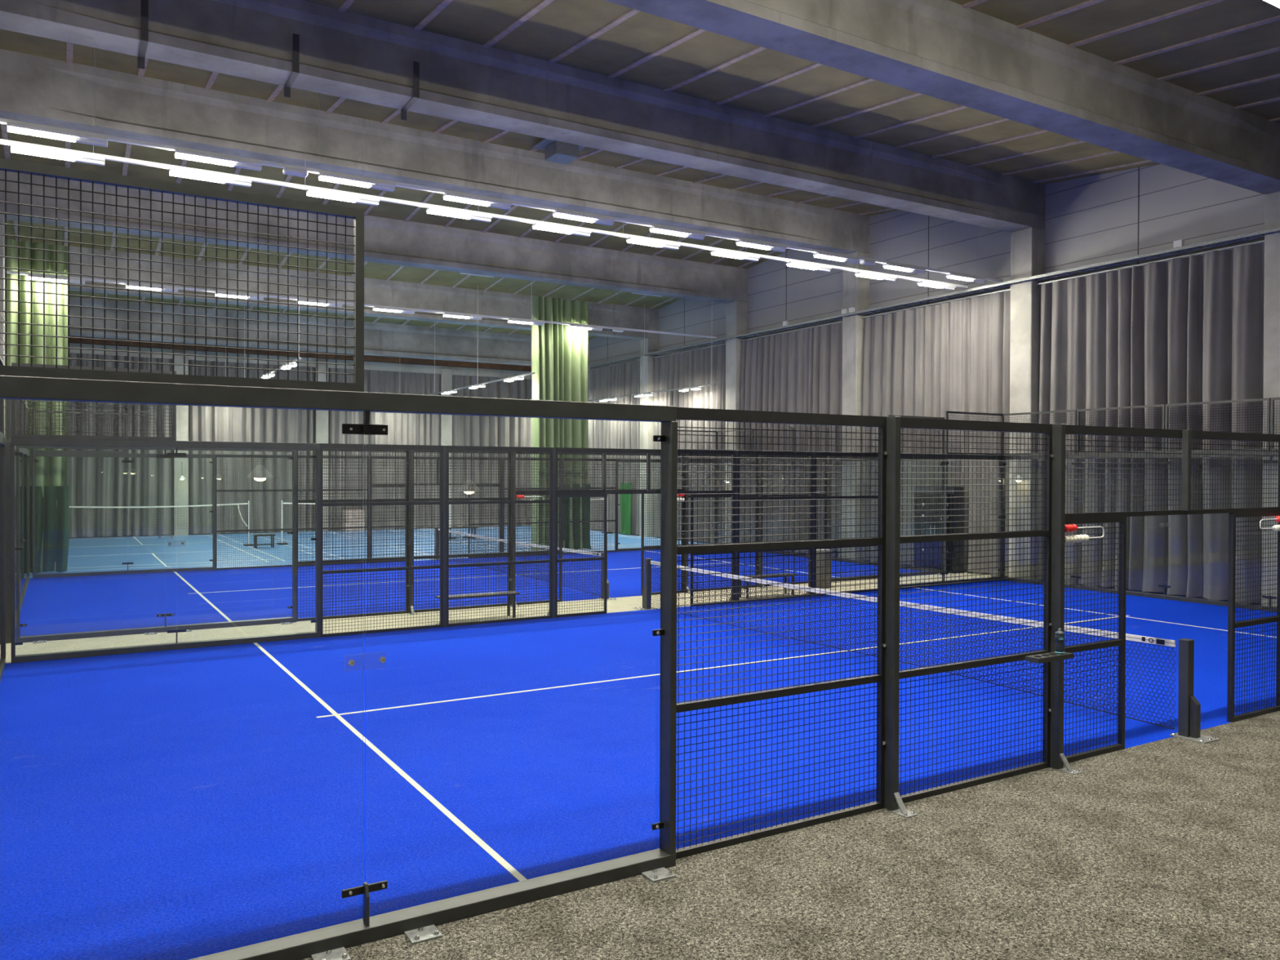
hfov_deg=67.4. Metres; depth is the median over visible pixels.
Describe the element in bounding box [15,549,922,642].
turf
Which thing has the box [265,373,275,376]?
floodlight
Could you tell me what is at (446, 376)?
wall column
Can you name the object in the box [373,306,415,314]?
light
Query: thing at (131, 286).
light
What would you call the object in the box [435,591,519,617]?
bench
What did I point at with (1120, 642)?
fence
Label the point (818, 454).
mesh fence
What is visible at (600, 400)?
floodlight
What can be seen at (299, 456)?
mesh fence
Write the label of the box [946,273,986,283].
light
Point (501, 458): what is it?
fence post
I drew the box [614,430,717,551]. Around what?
fence panel
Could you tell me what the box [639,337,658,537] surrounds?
wall column
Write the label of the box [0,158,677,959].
glass wall
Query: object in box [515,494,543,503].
countertop
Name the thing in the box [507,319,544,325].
light
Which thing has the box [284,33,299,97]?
strap
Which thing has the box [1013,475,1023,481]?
wall lamp
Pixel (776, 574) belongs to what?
bench
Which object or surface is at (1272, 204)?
wall column
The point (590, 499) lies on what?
net
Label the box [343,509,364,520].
box
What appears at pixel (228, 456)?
mesh fence
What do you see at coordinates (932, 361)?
curtain
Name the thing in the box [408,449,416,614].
fence post
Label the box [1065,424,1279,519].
fence panel
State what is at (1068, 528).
countertop
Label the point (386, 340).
roof beam
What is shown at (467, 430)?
curtain
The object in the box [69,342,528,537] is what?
wall
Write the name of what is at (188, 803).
turf
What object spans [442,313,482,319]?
light
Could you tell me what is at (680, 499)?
countertop
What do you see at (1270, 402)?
glass wall
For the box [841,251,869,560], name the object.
wall column
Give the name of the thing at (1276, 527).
countertop
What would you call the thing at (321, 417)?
wall column
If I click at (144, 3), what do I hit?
strap
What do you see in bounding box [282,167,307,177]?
box
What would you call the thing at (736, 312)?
wall column
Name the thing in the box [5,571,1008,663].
curb
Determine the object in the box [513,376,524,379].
floodlight
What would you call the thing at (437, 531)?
net post
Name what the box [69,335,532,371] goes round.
timber beam
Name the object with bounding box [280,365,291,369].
floodlight
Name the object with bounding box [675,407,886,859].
mesh fence
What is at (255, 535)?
bench
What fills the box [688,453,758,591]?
mesh fence
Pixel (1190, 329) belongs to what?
curtain
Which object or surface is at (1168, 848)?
carpet
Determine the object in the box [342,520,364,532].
box
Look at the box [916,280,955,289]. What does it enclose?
light
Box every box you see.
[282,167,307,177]
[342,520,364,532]
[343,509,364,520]
[612,328,623,332]
[782,320,788,325]
[841,308,848,314]
[848,306,854,312]
[859,259,875,266]
[1173,239,1184,248]
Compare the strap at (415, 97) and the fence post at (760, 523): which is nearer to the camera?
the strap at (415, 97)
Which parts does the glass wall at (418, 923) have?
frame, plate, rail, plate, rail, plate, post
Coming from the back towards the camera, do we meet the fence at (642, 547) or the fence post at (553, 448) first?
the fence at (642, 547)
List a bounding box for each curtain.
[4,239,69,573]
[66,352,172,537]
[188,360,314,533]
[328,368,439,530]
[452,374,532,527]
[530,295,591,550]
[587,360,639,534]
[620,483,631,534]
[653,344,725,542]
[740,322,842,558]
[862,290,1010,576]
[1037,243,1264,604]
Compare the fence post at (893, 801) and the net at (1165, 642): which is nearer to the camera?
the fence post at (893, 801)
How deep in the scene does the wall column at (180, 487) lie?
38.23 m
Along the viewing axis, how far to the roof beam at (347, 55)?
16.12 m
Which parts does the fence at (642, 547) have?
rail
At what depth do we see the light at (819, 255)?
20.84 m
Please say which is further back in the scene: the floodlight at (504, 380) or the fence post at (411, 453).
the floodlight at (504, 380)
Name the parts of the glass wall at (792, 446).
post, frame, frame, rail, frame, frame, rail, post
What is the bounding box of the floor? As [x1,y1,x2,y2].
[29,524,711,577]
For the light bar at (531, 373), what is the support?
hanging from the ceiling
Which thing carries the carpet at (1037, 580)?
on the floor
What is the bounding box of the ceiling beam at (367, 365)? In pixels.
[69,342,532,378]
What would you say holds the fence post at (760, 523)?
on the curb
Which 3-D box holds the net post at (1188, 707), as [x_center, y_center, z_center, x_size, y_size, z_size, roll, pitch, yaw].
[5.411,2.036,9.357,0.280,0.950,0.340,0,1,-31]
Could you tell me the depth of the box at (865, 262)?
21.34 m
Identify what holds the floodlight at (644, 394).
attached to the light bar at (644, 304)
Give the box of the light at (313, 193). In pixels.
[306,188,379,205]
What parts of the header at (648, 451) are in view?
post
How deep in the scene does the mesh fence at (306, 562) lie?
16.90 m
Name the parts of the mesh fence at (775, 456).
rail, rail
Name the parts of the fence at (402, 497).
rail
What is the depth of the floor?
31.78 m
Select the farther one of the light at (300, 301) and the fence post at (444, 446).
the light at (300, 301)
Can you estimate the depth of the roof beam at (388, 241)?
27.09 m
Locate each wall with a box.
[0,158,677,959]
[0,355,5,682]
[4,399,29,643]
[10,362,319,663]
[15,399,296,643]
[32,409,215,577]
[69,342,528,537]
[589,163,1265,603]
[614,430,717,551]
[715,425,943,571]
[826,414,946,582]
[876,411,1004,588]
[1000,397,1279,612]
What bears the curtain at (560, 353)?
hanging from the ceiling
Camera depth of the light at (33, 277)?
23.65 m
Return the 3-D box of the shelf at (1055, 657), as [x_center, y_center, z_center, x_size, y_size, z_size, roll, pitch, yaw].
[3.467,1.500,8.123,0.463,0.040,0.133,0,1,-31]
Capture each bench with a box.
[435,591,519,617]
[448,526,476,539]
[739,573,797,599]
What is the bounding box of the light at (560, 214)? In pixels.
[552,210,614,225]
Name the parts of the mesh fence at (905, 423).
rail, rail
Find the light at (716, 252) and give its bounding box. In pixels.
[710,249,759,261]
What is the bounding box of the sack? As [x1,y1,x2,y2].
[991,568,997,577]
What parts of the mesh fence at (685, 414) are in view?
rail, rail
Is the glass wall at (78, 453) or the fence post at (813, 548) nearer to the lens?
the fence post at (813, 548)
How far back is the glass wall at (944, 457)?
22.53 m
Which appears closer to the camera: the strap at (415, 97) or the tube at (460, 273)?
the strap at (415, 97)
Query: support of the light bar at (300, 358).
hanging from the ceiling
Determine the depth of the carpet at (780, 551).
27.96 m
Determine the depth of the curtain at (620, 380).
40.66 m
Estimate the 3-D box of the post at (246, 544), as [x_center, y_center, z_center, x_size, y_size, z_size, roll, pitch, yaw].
[-13.491,1.486,33.100,0.300,1.550,0.500,0,1,-31]
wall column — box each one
[0,213,4,434]
[173,351,188,535]
[313,360,328,530]
[439,368,452,527]
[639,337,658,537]
[724,300,747,542]
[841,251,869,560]
[1008,226,1044,580]
[1261,191,1279,606]
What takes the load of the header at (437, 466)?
on the fence at (468, 487)
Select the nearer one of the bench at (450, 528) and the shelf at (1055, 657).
the shelf at (1055, 657)
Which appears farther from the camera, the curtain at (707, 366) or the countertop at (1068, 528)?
the curtain at (707, 366)
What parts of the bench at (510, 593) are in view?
seat, leg, leg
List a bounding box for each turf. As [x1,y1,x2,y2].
[0,580,1276,959]
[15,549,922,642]
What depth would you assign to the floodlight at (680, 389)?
34.74 m
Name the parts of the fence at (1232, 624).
rail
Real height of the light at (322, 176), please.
0.090 m
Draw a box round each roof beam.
[0,0,1045,232]
[0,48,869,254]
[0,170,747,303]
[20,240,658,339]
[69,297,589,365]
[604,0,1279,194]
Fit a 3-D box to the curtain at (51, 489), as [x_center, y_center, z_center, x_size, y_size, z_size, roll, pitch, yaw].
[-15.017,-1.800,23.826,1.452,8.199,0.541,0,1,-23]
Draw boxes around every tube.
[459,272,494,277]
[631,292,662,297]
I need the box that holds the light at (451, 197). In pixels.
[443,192,511,209]
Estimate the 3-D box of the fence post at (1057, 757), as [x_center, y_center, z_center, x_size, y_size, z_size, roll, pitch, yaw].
[3.672,1.014,8.317,0.130,3.000,0.285,0,1,-31]
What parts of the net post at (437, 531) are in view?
post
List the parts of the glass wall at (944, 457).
rail, rail, frame, post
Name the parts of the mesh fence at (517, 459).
rail, rail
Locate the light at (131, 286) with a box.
[125,284,177,293]
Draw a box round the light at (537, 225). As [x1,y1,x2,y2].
[532,222,591,236]
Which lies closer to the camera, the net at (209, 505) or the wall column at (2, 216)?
the wall column at (2, 216)
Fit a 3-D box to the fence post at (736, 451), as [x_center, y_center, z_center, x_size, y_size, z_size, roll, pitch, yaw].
[1.831,0.922,19.080,0.130,3.000,0.285,0,1,-31]
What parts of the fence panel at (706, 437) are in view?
post, rail, rail, frame, post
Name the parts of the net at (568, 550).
cord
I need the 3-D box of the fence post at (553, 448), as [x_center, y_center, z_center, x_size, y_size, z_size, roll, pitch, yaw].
[-1.593,0.927,17.012,0.130,3.000,0.285,0,1,-31]
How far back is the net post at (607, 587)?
19.40 m
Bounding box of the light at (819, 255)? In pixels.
[813,252,859,263]
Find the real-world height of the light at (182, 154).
0.090 m
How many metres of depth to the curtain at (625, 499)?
39.44 m
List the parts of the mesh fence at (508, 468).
rail, rail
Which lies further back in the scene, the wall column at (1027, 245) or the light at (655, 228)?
the wall column at (1027, 245)
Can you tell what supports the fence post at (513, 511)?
on the curb
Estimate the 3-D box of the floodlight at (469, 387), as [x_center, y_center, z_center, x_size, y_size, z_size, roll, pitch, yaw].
[-5.907,-3.285,34.013,0.240,0.075,0.340,0,1,-31]
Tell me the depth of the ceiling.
17.79 m
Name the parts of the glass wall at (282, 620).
post, plate, frame, plate, rail, rail, post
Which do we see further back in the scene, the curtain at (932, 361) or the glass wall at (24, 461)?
the curtain at (932, 361)
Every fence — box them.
[214,454,292,569]
[296,448,408,621]
[297,455,368,566]
[320,443,443,637]
[371,485,405,562]
[413,449,511,612]
[446,445,552,626]
[467,484,501,558]
[502,457,560,556]
[515,492,562,604]
[555,493,607,617]
[562,457,617,554]
[640,493,684,595]
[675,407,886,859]
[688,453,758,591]
[689,493,735,606]
[737,450,813,602]
[762,455,826,586]
[814,452,878,595]
[898,417,1052,803]
[1063,516,1126,762]
[1226,511,1279,722]
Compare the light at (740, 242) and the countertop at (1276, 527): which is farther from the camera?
the light at (740, 242)
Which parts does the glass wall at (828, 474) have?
post, rail, rail, frame, post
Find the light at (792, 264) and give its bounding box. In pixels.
[786,261,831,271]
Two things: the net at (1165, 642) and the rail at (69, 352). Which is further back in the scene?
the rail at (69, 352)
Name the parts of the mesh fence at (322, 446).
rail, rail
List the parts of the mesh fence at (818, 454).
rail, rail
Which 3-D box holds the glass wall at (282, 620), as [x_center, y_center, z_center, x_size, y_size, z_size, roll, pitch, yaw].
[-7.543,0.422,15.266,4.000,4.000,0.280,0,1,-31]
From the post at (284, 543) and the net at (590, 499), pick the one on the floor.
the post at (284, 543)
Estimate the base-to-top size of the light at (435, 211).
0.090 m
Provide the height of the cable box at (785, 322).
0.160 m
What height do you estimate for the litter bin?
0.850 m
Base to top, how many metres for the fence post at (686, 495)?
3.000 m
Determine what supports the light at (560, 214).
attached to the track at (3, 121)
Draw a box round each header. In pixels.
[371,456,501,485]
[515,451,684,492]
[555,447,735,494]
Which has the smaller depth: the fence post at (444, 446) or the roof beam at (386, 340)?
the fence post at (444, 446)
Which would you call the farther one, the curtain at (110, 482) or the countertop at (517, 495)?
the curtain at (110, 482)
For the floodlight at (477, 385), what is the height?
0.075 m
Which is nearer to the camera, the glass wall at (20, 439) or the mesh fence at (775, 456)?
the glass wall at (20, 439)
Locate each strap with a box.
[137,0,148,69]
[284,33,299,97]
[400,61,419,120]
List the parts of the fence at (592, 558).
rail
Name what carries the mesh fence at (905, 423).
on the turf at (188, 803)
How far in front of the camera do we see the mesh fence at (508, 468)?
18.04 m
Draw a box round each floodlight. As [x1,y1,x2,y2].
[261,374,271,377]
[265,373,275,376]
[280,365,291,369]
[285,363,297,367]
[448,390,457,392]
[468,386,478,388]
[475,384,485,386]
[503,378,514,382]
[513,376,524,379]
[599,399,608,401]
[634,394,643,396]
[643,393,653,395]
[678,388,688,391]
[690,386,701,390]
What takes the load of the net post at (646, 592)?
on the curb
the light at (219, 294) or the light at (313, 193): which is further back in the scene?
the light at (219, 294)
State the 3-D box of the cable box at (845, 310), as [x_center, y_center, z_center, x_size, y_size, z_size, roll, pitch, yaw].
[6.052,-4.969,28.369,0.100,0.160,0.180,0,1,-31]
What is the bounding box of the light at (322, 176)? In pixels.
[318,172,395,191]
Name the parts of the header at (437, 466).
post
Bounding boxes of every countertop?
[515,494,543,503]
[676,493,684,501]
[1064,524,1104,543]
[1259,515,1279,531]
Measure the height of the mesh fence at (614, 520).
3.000 m
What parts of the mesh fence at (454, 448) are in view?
rail, rail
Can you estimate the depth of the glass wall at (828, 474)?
24.15 m
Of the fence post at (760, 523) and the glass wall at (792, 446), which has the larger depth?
the glass wall at (792, 446)
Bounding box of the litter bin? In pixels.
[816,548,831,588]
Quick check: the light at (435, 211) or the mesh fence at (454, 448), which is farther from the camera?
the light at (435, 211)
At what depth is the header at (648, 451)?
17.69 m
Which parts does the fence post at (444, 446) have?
post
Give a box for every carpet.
[301,711,1279,959]
[780,551,965,571]
[1037,579,1261,605]
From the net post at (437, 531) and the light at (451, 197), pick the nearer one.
the light at (451, 197)
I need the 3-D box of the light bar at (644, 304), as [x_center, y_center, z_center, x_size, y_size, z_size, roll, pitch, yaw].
[-1.149,-5.319,39.379,0.060,3.937,14.500,0,1,-31]
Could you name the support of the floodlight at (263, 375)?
attached to the light bar at (300, 358)
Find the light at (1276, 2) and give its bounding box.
[1264,0,1279,8]
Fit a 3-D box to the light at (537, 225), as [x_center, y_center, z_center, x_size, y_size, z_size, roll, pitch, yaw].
[-1.514,-4.856,18.658,1.200,0.090,0.190,0,1,-31]
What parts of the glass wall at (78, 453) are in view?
post, frame, rail, rail, post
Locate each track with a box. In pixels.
[0,93,1002,282]
[6,270,716,338]
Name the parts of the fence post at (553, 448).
post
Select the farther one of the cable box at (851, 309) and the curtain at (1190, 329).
the cable box at (851, 309)
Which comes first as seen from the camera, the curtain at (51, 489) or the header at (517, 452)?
the header at (517, 452)
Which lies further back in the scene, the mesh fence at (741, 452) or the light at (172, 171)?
the mesh fence at (741, 452)
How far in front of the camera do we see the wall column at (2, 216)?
22.13 m
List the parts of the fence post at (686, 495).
post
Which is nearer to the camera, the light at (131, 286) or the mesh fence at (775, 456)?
the mesh fence at (775, 456)
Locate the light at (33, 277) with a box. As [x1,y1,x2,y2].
[27,275,84,284]
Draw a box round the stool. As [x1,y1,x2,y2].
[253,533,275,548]
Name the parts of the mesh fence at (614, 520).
rail, rail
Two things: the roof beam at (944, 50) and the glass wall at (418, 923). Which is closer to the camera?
the glass wall at (418, 923)
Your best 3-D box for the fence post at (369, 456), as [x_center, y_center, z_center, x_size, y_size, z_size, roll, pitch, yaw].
[-7.669,0.828,27.068,0.130,3.000,0.285,0,1,-31]
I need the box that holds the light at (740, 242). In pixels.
[735,240,786,252]
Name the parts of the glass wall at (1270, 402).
post, frame, frame, rail, rail, frame, frame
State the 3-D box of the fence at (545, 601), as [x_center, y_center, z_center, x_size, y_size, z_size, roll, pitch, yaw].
[-2.001,1.327,18.761,1.040,2.170,0.050,0,1,-31]
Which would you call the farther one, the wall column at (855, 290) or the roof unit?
the wall column at (855, 290)
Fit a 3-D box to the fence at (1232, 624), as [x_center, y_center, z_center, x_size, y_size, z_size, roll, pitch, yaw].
[6.558,1.423,10.204,1.040,2.170,0.050,0,1,-31]
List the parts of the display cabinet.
door, door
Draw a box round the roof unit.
[532,138,585,164]
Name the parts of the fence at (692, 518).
rail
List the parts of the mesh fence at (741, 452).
rail, rail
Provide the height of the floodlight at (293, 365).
0.075 m
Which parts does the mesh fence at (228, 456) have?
rail, rail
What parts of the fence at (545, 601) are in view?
rail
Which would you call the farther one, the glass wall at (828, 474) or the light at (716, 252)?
the glass wall at (828, 474)
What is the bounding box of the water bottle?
[1054,628,1064,653]
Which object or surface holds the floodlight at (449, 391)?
attached to the light bar at (531, 373)
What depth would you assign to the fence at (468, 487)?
28.80 m
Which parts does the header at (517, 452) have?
post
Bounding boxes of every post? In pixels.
[243,500,253,546]
[277,500,288,544]
[368,456,370,563]
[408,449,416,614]
[432,526,439,559]
[435,445,446,626]
[501,457,502,555]
[509,451,519,607]
[544,447,555,617]
[558,457,562,547]
[597,551,617,600]
[634,558,655,610]
[682,453,690,594]
[728,450,737,602]
[756,455,764,587]
[805,452,814,595]
[881,416,917,817]
[1048,423,1082,774]
[1168,638,1220,743]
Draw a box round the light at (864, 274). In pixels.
[854,271,896,281]
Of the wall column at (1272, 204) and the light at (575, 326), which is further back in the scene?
the light at (575, 326)
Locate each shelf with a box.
[257,543,272,545]
[1025,652,1073,663]
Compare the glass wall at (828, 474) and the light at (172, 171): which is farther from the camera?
the glass wall at (828, 474)
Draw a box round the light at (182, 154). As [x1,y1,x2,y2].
[174,149,262,171]
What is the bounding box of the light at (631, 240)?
[626,236,679,249]
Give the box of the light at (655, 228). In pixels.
[648,226,705,239]
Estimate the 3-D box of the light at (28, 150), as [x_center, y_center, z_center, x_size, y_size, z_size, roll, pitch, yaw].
[-8.680,-4.844,14.329,1.200,0.090,0.190,0,1,-31]
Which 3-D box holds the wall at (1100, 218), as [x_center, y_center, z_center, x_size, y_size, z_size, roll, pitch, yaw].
[6.664,-2.668,28.528,0.155,10.460,43.200,0,1,-31]
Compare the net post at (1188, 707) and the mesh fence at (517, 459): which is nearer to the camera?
the net post at (1188, 707)
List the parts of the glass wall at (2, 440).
glass pane, frame, rail, rail, post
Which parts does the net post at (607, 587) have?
post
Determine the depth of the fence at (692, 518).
18.68 m
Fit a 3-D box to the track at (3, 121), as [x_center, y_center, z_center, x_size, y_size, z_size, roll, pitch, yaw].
[-0.189,-6.042,18.208,21.350,2.328,0.070,0,1,-31]
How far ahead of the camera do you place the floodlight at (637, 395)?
37.43 m
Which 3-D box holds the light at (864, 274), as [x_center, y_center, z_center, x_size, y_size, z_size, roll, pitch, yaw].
[5.652,-4.867,22.987,1.200,0.090,0.190,0,1,-31]
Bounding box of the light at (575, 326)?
[568,324,603,330]
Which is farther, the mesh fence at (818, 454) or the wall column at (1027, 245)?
the wall column at (1027, 245)
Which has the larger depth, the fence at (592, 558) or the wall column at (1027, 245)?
the wall column at (1027, 245)
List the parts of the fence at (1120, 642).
rail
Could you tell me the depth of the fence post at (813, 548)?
20.00 m
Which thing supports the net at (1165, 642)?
attached to the net post at (1188, 707)
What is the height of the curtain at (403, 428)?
7.000 m
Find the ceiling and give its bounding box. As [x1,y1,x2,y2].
[0,0,1279,340]
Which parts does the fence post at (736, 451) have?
post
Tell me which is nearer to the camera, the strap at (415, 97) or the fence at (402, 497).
the strap at (415, 97)
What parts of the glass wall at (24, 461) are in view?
frame, post, glass pane, rail, rail, glass pane, frame, frame, glass pane, glass pane, frame, post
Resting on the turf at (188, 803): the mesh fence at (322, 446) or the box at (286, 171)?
the mesh fence at (322, 446)
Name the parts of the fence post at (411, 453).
post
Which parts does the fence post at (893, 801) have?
post, foot plate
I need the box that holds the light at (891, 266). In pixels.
[882,263,925,274]
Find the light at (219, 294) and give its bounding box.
[215,292,263,300]
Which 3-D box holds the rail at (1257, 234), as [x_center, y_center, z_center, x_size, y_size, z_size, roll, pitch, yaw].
[6.181,-4.871,28.214,0.300,0.106,42.600,0,1,-31]
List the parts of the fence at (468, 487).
rail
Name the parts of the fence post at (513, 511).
post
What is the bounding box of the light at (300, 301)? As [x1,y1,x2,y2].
[298,299,342,307]
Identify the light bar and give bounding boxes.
[225,346,301,378]
[425,321,534,395]
[587,303,715,401]
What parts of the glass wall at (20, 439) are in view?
post, frame, rail, rail, post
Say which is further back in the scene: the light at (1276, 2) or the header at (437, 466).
the header at (437, 466)
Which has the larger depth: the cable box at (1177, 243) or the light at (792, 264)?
the light at (792, 264)
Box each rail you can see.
[69,351,532,379]
[587,226,1279,368]
[587,240,1264,370]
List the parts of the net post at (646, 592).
plate, post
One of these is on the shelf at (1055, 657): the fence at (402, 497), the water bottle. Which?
the water bottle
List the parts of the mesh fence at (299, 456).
rail, rail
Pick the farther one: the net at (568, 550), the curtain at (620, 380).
the curtain at (620, 380)
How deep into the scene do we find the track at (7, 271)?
27.36 m
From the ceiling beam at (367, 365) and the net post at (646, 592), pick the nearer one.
the net post at (646, 592)
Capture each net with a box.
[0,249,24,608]
[68,502,248,530]
[282,502,449,524]
[438,528,600,595]
[470,498,604,519]
[650,560,1175,729]
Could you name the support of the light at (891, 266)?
attached to the track at (3, 121)
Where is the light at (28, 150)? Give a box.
[10,143,105,165]
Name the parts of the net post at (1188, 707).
post, plate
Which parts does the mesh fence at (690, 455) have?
rail, rail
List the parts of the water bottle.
lid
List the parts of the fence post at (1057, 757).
post, foot plate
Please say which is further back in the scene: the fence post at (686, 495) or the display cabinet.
the display cabinet
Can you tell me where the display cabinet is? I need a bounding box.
[913,486,963,573]
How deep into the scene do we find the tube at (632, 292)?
35.42 m
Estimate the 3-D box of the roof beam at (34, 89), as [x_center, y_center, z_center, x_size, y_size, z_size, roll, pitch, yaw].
[-2.779,-7.213,22.830,21.900,1.120,0.610,0,1,-31]
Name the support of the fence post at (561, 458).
on the floor
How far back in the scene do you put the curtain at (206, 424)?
39.52 m
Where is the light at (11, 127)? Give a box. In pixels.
[6,122,107,146]
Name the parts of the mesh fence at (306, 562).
rail, rail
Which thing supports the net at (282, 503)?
attached to the post at (284, 543)
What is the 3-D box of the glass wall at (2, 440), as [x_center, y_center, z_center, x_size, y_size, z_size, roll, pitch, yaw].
[-5.915,0.482,8.457,0.135,4.000,10.000,0,1,-31]
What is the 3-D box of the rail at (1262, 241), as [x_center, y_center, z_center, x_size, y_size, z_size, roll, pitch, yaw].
[6.360,-4.748,28.324,0.060,0.040,42.400,0,1,-31]
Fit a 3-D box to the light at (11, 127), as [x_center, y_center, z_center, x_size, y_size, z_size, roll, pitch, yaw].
[-8.132,-4.815,13.422,1.200,0.090,0.190,0,1,-31]
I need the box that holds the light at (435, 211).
[426,206,492,222]
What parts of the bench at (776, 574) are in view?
leg, seat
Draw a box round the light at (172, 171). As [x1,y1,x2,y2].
[168,168,251,186]

